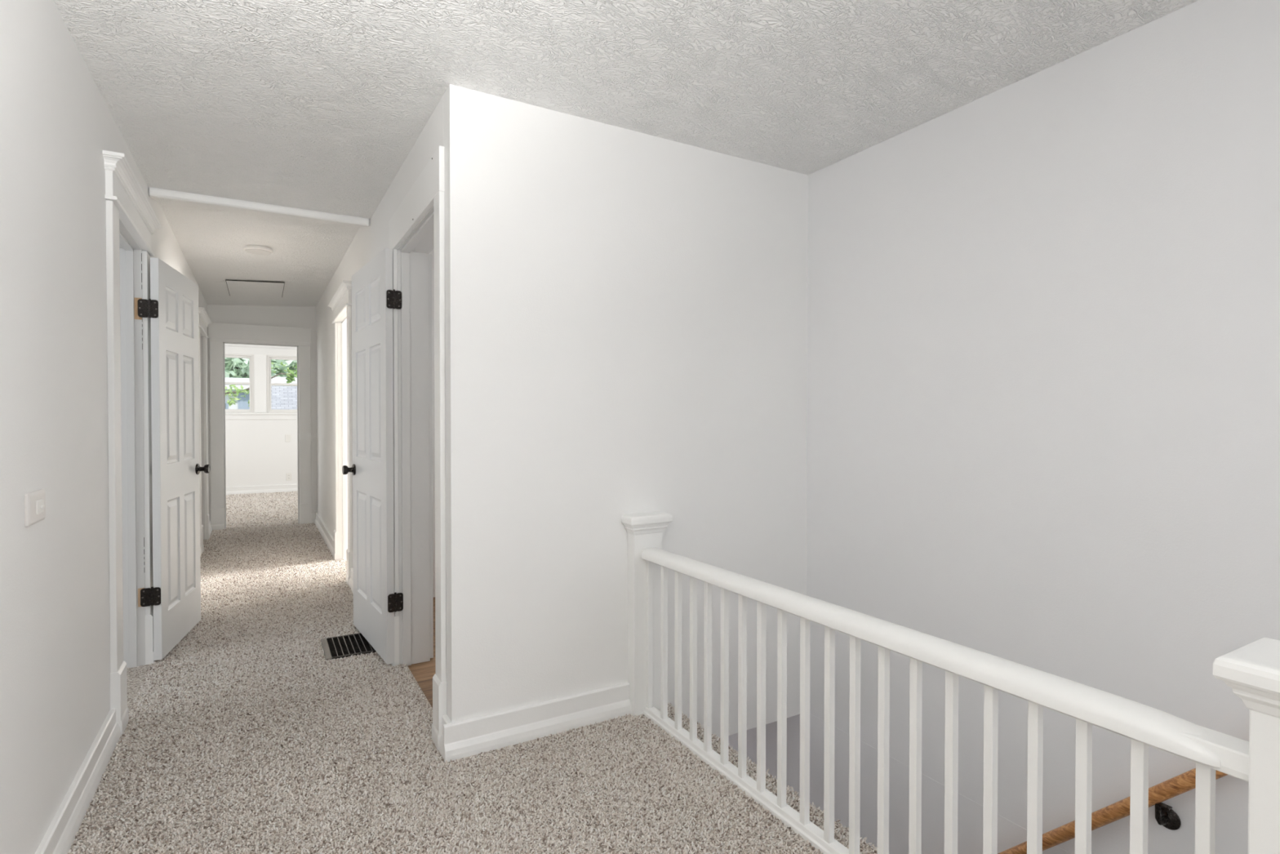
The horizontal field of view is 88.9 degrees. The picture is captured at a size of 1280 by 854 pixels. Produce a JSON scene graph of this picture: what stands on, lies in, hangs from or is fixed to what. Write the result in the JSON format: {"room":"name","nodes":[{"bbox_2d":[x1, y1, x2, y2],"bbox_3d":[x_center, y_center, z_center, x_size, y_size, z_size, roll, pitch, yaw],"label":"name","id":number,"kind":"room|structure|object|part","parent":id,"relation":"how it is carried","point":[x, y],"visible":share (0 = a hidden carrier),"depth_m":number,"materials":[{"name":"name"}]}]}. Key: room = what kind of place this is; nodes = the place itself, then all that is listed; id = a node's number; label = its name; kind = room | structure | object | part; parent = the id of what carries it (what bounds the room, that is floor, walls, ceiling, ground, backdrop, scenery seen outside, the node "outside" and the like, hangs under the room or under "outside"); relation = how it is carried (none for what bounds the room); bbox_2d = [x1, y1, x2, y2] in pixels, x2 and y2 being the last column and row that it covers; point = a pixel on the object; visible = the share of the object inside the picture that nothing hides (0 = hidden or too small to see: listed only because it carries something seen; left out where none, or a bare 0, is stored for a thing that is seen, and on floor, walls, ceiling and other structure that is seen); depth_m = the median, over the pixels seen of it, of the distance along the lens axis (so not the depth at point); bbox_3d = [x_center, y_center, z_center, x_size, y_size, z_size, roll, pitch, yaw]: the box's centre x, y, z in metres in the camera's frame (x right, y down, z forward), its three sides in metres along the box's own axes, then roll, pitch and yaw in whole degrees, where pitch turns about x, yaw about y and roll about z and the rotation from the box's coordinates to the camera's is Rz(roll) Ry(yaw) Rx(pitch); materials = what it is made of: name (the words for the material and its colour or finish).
{"room":"upstairs hallway landing","nodes":[
{"label":"upstairs hallway landing","id":0,"kind":"room"},
{"bbox_2d":[0,0,208,853],"bbox_3d":[-2.096,-0.100,2.460,0.140,2.620,10.960,0,1,-30],"label":"wall","id":1,"kind":"structure","parent":0,"point":[56,125],"depth_m":1.82,"materials":[{"name":"white paint"}]},
{"bbox_2d":[24,488,45,527],"bbox_3d":[-1.552,0.207,1.683,0.019,0.082,0.144,0,1,-30],"label":"wall plate","id":2,"kind":"object","parent":1,"relation":"attached to","point":[34,501],"visible":1,"depth_m":1.66,"materials":[{"name":"white plastic"}]},
{"bbox_2d":[35,520,212,853],"bbox_3d":[-2.022,1.142,2.518,0.031,0.120,10.760,0,1,-30],"label":"baseboard","id":3,"kind":"structure","parent":1,"relation":"attached to","point":[60,835],"depth_m":2.02,"materials":[{"name":"white paint"}]},
{"bbox_2d":[102,149,161,736],"bbox_3d":[-2.314,0.077,2.899,0.209,2.241,1.072,0,1,-30],"label":"door frame","id":4,"kind":"structure","parent":1,"relation":"attached to","point":[131,220],"depth_m":3.19,"materials":[{"name":"white paint"}]},
{"bbox_3d":[-2.057,0.049,2.554,0.022,1.830,0.133,0,1,-30],"label":"casing","id":5,"kind":"part","parent":4,"relation":"part of","materials":[{"name":"white paint"}]},
{"bbox_3d":[-2.270,-0.945,2.912,0.023,0.121,0.986,0,1,-30],"label":"head casing","id":6,"kind":"part","parent":4,"relation":"part of","materials":[{"name":"white paint"}]},
{"bbox_3d":[-2.252,-1.014,2.921,0.065,0.060,1.072,0,1,-30],"label":"crown","id":7,"kind":"part","parent":4,"relation":"part of","materials":[{"name":"white paint"}]},
{"bbox_3d":[-2.486,0.040,3.296,0.022,1.830,0.126,0,1,-30],"label":"casing","id":8,"kind":"part","parent":4,"relation":"part of","materials":[{"name":"white paint"}]},
{"bbox_2d":[137,257,210,660],"bbox_3d":[-2.525,0.159,3.572,0.163,2.008,0.706,0,1,-22],"label":"door","id":9,"kind":"structure","parent":1,"relation":"in","point":[172,306],"depth_m":3.46,"materials":[{"name":"white paint"}]},
{"bbox_3d":[-2.581,0.248,3.864,0.053,0.053,0.053,0,1,-20],"label":"knob","id":10,"kind":"part","parent":9,"relation":"part of","materials":[{"name":"black metal"}]},
{"bbox_2d":[198,306,212,552],"bbox_3d":[-4.281,0.036,6.295,0.209,2.241,1.021,0,1,-30],"label":"door frame","id":11,"kind":"structure","parent":1,"relation":"attached to","point":[204,320],"depth_m":6.60,"materials":[{"name":"white paint"}]},
{"bbox_3d":[-4.034,0.008,5.968,0.022,1.830,0.121,0,1,-30],"label":"casing","id":12,"kind":"part","parent":11,"relation":"part of","materials":[{"name":"white paint"}]},
{"bbox_3d":[-4.237,-0.986,6.309,0.023,0.121,0.935,0,1,-30],"label":"head casing","id":13,"kind":"part","parent":11,"relation":"part of","materials":[{"name":"white paint"}]},
{"bbox_3d":[-4.219,-1.055,6.318,0.065,0.060,1.021,0,1,-30],"label":"crown","id":14,"kind":"part","parent":11,"relation":"part of","materials":[{"name":"white paint"}]},
{"bbox_3d":[-4.440,0.000,6.670,0.022,1.830,0.126,0,1,-30],"label":"casing","id":15,"kind":"part","parent":11,"relation":"part of","materials":[{"name":"white paint"}]},
{"bbox_2d":[224,343,297,487],"bbox_3d":[-6.091,-0.112,10.917,4.600,2.800,0.120,0,1,-30],"label":"wall","id":16,"kind":"structure","parent":0,"point":[258,452],"depth_m":10.75,"materials":[{"name":"white paint"}]},
{"bbox_2d":[224,346,297,419],"bbox_3d":[-6.268,-0.715,10.767,2.170,1.180,0.150,0,1,-30],"label":"window","id":17,"kind":"structure","parent":16,"relation":"in","point":[251,357],"depth_m":10.71,"materials":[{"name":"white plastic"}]},
{"bbox_3d":[-6.729,-0.925,10.548,0.775,0.475,0.028,0,1,-30],"label":"sash","id":18,"kind":"part","parent":17,"relation":"part of","materials":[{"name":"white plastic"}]},
{"bbox_3d":[-6.713,-0.488,10.524,0.775,0.482,0.028,0,1,-30],"label":"sash","id":19,"kind":"part","parent":17,"relation":"part of","materials":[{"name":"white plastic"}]},
{"bbox_3d":[-6.248,-0.714,10.738,0.165,0.950,0.020,0,1,-30],"label":"mullion casing","id":20,"kind":"part","parent":17,"relation":"part of","materials":[{"name":"white paint"}]},
{"bbox_3d":[-6.250,-1.244,10.729,2.130,0.120,0.022,0,1,-30],"label":"head casing","id":21,"kind":"part","parent":17,"relation":"part of","materials":[{"name":"white paint"}]},
{"bbox_3d":[-6.248,-0.218,10.738,2.170,0.027,0.070,0,1,-30],"label":"window stool","id":22,"kind":"part","parent":17,"relation":"part of","materials":[{"name":"white paint"}]},
{"bbox_2d":[226,484,297,494],"bbox_3d":[-6.053,1.033,10.865,4.400,0.137,0.031,0,1,-30],"label":"baseboard","id":23,"kind":"structure","parent":16,"relation":"attached to","point":[284,487],"depth_m":10.75,"materials":[{"name":"white paint"}]},
{"bbox_2d":[266,355,297,413],"bbox_3d":[-5.841,-0.713,11.046,0.830,0.960,0.095,0,1,-30],"label":"window","id":24,"kind":"structure","parent":16,"relation":"in","point":[269,357],"depth_m":10.86,"materials":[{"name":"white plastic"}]},
{"bbox_3d":[-5.849,-0.931,11.058,0.770,0.475,0.028,0,1,-30],"label":"sash","id":25,"kind":"part","parent":24,"relation":"part of","materials":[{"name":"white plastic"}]},
{"bbox_3d":[-5.832,-0.494,11.034,0.770,0.482,0.028,0,1,-30],"label":"sash","id":26,"kind":"part","parent":24,"relation":"part of","materials":[{"name":"white plastic"}]},
{"bbox_2d":[285,434,290,441],"bbox_3d":[-5.910,0.190,10.952,0.076,0.124,0.007,0,1,-30],"label":"blank plate","id":27,"kind":"object","parent":16,"relation":"attached to","point":[287,436],"visible":1,"depth_m":10.95,"materials":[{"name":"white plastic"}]},
{"bbox_2d":[285,472,291,480],"bbox_3d":[-5.903,0.838,10.962,0.080,0.124,0.010,0,1,-30],"label":"outlet","id":28,"kind":"object","parent":16,"relation":"attached to","point":[288,476],"visible":1,"depth_m":10.96,"materials":[{"name":"white plastic"}]},
{"bbox_2d":[207,304,317,519],"bbox_3d":[-4.152,-0.161,7.567,4.400,2.620,0.140,0,1,-30],"label":"wall","id":29,"kind":"structure","parent":0,"point":[304,317],"depth_m":7.50,"materials":[{"name":"white paint"}]},
{"bbox_2d":[208,321,312,529],"bbox_3d":[-4.317,-0.004,7.455,1.026,2.293,0.180,0,1,-30],"label":"door frame","id":30,"kind":"structure","parent":29,"relation":"attached to","point":[220,334],"depth_m":7.30,"materials":[{"name":"white paint"}]},
{"bbox_3d":[-4.658,-0.012,7.182,0.121,1.859,0.022,0,1,-30],"label":"casing","id":31,"kind":"part","parent":30,"relation":"part of","materials":[{"name":"white paint"}]},
{"bbox_3d":[-4.283,-1.063,7.384,1.010,0.162,0.027,0,1,-30],"label":"head casing","id":32,"kind":"part","parent":30,"relation":"part of","materials":[{"name":"white paint"}]},
{"bbox_3d":[-3.910,-0.017,7.615,0.121,1.859,0.022,0,1,-30],"label":"casing","id":33,"kind":"part","parent":30,"relation":"part of","materials":[{"name":"white paint"}]},
{"bbox_2d":[209,511,317,523],"bbox_3d":[-4.262,1.076,7.419,1.066,0.134,0.031,0,1,-30],"label":"baseboard","id":34,"kind":"structure","parent":29,"relation":"attached to","point":[313,514],"depth_m":7.66,"materials":[{"name":"white paint"}]},
{"bbox_2d":[315,95,443,537],"bbox_3d":[-2.227,-0.132,5.129,0.145,2.620,6.170,0,1,-30],"label":"wall","id":35,"kind":"structure","parent":0,"point":[368,242],"depth_m":5.39,"materials":[{"name":"white paint"}]},
{"bbox_2d":[327,280,352,584],"bbox_3d":[-2.361,0.048,5.301,0.217,2.241,1.176,0,1,-30],"label":"door frame","id":36,"kind":"structure","parent":35,"relation":"attached to","point":[340,304],"depth_m":5.64,"materials":[{"name":"white paint"}]},
{"bbox_3d":[-2.651,0.011,5.692,0.021,1.830,0.121,0,1,-30],"label":"casing","id":37,"kind":"part","parent":36,"relation":"part of","materials":[{"name":"white paint"}]},
{"bbox_3d":[-2.425,-1.042,5.251,0.063,0.060,1.176,0,1,-30],"label":"crown","id":38,"kind":"part","parent":36,"relation":"part of","materials":[{"name":"white paint"}]},
{"bbox_3d":[-2.407,-0.973,5.262,0.021,0.121,1.090,0,1,-30],"label":"head casing","id":39,"kind":"part","parent":36,"relation":"part of","materials":[{"name":"white paint"}]},
{"bbox_3d":[-2.162,0.021,4.856,0.021,1.830,0.121,0,1,-30],"label":"casing","id":40,"kind":"part","parent":36,"relation":"part of","materials":[{"name":"white paint"}]},
{"bbox_2d":[342,248,403,664],"bbox_3d":[-1.454,0.143,3.506,0.163,2.041,0.784,0,1,-33],"label":"door","id":41,"kind":"structure","parent":35,"relation":"in","point":[374,299],"depth_m":3.39,"materials":[{"name":"white paint"}]},
{"bbox_3d":[-1.680,0.247,3.752,0.056,0.053,0.053,0,1,-30],"label":"knob","id":42,"kind":"part","parent":41,"relation":"part of","materials":[{"name":"black metal"}]},
{"bbox_2d":[314,512,451,757],"bbox_3d":[-2.253,1.105,5.015,0.031,0.134,6.165,0,1,-30],"label":"baseboard","id":43,"kind":"structure","parent":35,"relation":"attached to","point":[326,534],"depth_m":5.97,"materials":[{"name":"white paint"}]},
{"bbox_2d":[388,145,446,750],"bbox_3d":[-0.932,0.079,2.906,0.202,2.237,1.069,0,1,-30],"label":"door frame","id":44,"kind":"structure","parent":35,"relation":"attached to","point":[417,226],"depth_m":3.23,"materials":[{"name":"white paint"}]},
{"bbox_3d":[-1.236,0.038,3.276,0.021,1.834,0.116,0,1,-30],"label":"casing","id":45,"kind":"part","parent":44,"relation":"part of","materials":[{"name":"white paint"}]},
{"bbox_3d":[-0.997,-0.957,2.857,0.020,0.166,1.061,0,1,-30],"label":"head casing","id":46,"kind":"part","parent":44,"relation":"part of","materials":[{"name":"white paint"}]},
{"bbox_3d":[-1.092,0.152,3.365,0.019,2.055,0.112,0,1,-30],"label":"casing","id":47,"kind":"part","parent":44,"relation":"part of","materials":[{"name":"white paint"}]},
{"bbox_3d":[-0.751,0.049,2.450,0.020,1.834,0.090,0,1,-30],"label":"casing","id":48,"kind":"part","parent":44,"relation":"part of","materials":[{"name":"white paint"}]},
{"bbox_2d":[428,248,435,597],"bbox_3d":[-1.295,-0.063,6.876,3.150,2.800,4.000,0,1,-30],"label":"wall","id":49,"kind":"structure","parent":0,"point":[432,252],"depth_m":4.49,"materials":[{"name":"white paint"}]},
{"bbox_2d":[70,492,876,853],"bbox_3d":[-2.195,1.282,4.754,6.850,0.232,14.800,0,1,-30],"label":"floor","id":50,"kind":"structure","parent":0,"point":[135,675],"depth_m":2.21,"materials":[{"name":"beige carpet"}]},
{"bbox_2d":[320,632,375,660],"bbox_3d":[-1.550,1.175,3.522,0.288,0.012,0.345,0,1,-30],"label":"floor vent","id":51,"kind":"object","parent":50,"relation":"in","point":[344,646],"visible":0.65,"depth_m":3.49,"materials":[{"name":"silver metal"}]},
{"bbox_3d":[-1.663,1.176,3.457,0.028,0.012,0.345,0,1,-30],"label":"frame","id":52,"kind":"part","parent":51,"relation":"part of","materials":[{"name":"silver metal"}]},
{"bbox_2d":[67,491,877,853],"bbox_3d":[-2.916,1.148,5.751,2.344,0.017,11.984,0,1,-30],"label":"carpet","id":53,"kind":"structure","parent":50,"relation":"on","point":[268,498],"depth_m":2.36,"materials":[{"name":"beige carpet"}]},
{"bbox_2d":[621,511,1279,853],"bbox_3d":[0.542,0.890,1.836,0.197,1.085,2.133,0,1,-30],"label":"stair railing","id":54,"kind":"object","parent":50,"relation":"on","point":[1252,670],"visible":1,"depth_m":1.60,"materials":[{"name":"white paint"}]},
{"bbox_3d":[0.022,0.806,2.733,0.137,0.787,0.056,0,1,-30],"label":"newel post","id":55,"kind":"part","parent":54,"relation":"part of","materials":[{"name":"white paint"}]},
{"bbox_3d":[0.504,1.190,1.898,0.048,0.039,1.975,0,1,-30],"label":"rail","id":56,"kind":"part","parent":54,"relation":"part of","materials":[{"name":"white paint"}]},
{"bbox_3d":[0.508,0.525,1.893,0.091,0.052,1.876,0,1,-30],"label":"handrail","id":57,"kind":"part","parent":54,"relation":"part of","materials":[{"name":"white paint"}]},
{"bbox_3d":[1.030,0.926,0.997,0.126,1.035,0.123,0,1,-30],"label":"newel post","id":58,"kind":"part","parent":54,"relation":"part of","materials":[{"name":"white paint"}]},
{"bbox_2d":[443,84,808,737],"bbox_3d":[0.056,0.003,2.835,1.762,2.835,0.100,0,1,-30],"label":"wall","id":59,"kind":"structure","parent":0,"point":[626,309],"depth_m":2.67,"materials":[{"name":"white paint"}]},
{"bbox_2d":[443,682,631,762],"bbox_3d":[-0.372,1.135,2.525,0.762,0.133,0.031,0,1,-30],"label":"baseboard","id":60,"kind":"structure","parent":59,"relation":"attached to","point":[468,737],"depth_m":2.49,"materials":[{"name":"white paint"}]},
{"bbox_2d":[53,0,1198,306],"bbox_3d":[-0.756,-1.315,3.186,2.960,0.196,10.900,0,1,-30],"label":"ceiling","id":61,"kind":"structure","parent":0,"point":[318,105],"depth_m":2.27,"materials":[{"name":"white paint"}]},
{"bbox_2d":[225,279,284,297],"bbox_3d":[-3.776,-1.354,6.418,0.472,0.039,0.880,0,1,-30],"label":"attic hatch","id":62,"kind":"object","parent":61,"relation":"attached to","point":[235,287],"visible":1,"depth_m":6.36,"materials":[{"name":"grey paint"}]},
{"bbox_2d":[243,244,272,254],"bbox_3d":[-2.849,-1.318,4.869,0.190,0.036,0.190,0,1,-30],"label":"recessed light","id":63,"kind":"object","parent":61,"relation":"in","point":[254,249],"visible":1,"depth_m":4.82,"materials":[{"name":"white plastic"}]},
{"bbox_2d":[148,186,368,226],"bbox_3d":[-2.122,-1.249,3.711,1.078,0.052,0.030,0,1,-30],"label":"trim","id":64,"kind":"structure","parent":61,"relation":"attached to","point":[153,192],"depth_m":3.67,"materials":[{"name":"white paint"}]},
{"bbox_2d":[719,0,1279,853],"bbox_3d":[1.091,1.335,2.901,0.121,5.500,8.500,0,1,-30],"label":"wall","id":65,"kind":"structure","parent":0,"point":[1043,308],"depth_m":2.21,"materials":[{"name":"white paint"}]},
{"bbox_2d":[998,768,1227,853],"bbox_3d":[1.053,2.046,2.775,0.074,2.553,2.528,0,1,-30],"label":"wall handrail","id":66,"kind":"object","parent":65,"relation":"attached to","point":[1165,815],"visible":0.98,"depth_m":1.95,"materials":[{"name":"brown wood"}]},
{"label":"outside","id":67,"kind":"structure","parent":0,"visible":0},
{"bbox_3d":[-23.227,3.986,40.161,80.000,0.100,67.300,0,1,-30],"label":"lawn","id":68,"kind":"structure","parent":67,"visible":0},
{"bbox_2d":[225,377,249,408],"bbox_3d":[-16.188,1.261,20.687,7.300,5.820,8.800,0,1,-30],"label":"house","id":69,"kind":"structure","parent":68,"relation":"on","point":[242,403],"depth_m":18.72,"materials":[{"name":"white"}]},
{"bbox_3d":[-11.387,-0.096,18.765,0.200,1.680,0.030,0,1,-30],"label":"pane","id":70,"kind":"part","parent":69,"relation":"part of","materials":[{"name":"blue"}]},
{"bbox_2d":[224,357,297,377],"bbox_3d":[-17.104,-1.251,29.600,15.310,10.628,5.945,0,1,-30],"label":"tree","id":71,"kind":"object","parent":68,"relation":"on","point":[235,367],"visible":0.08,"depth_m":27.44,"materials":[{"name":"green plant"}]},
{"bbox_2d":[225,361,297,406],"bbox_3d":[-8.718,0.702,13.785,4.166,7.110,1.384,0,1,-30],"label":"leafy tree","id":72,"kind":"object","parent":68,"relation":"on","point":[291,378],"visible":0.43,"depth_m":13.78,"materials":[{"name":"green plant"}]},
{"bbox_2d":[271,376,297,412],"bbox_3d":[-7.398,1.270,22.790,9.780,5.750,7.170,0,1,-30],"label":"house","id":73,"kind":"structure","parent":68,"relation":"on","point":[282,397],"depth_m":20.25,"materials":[{"name":"white"}]}
]}

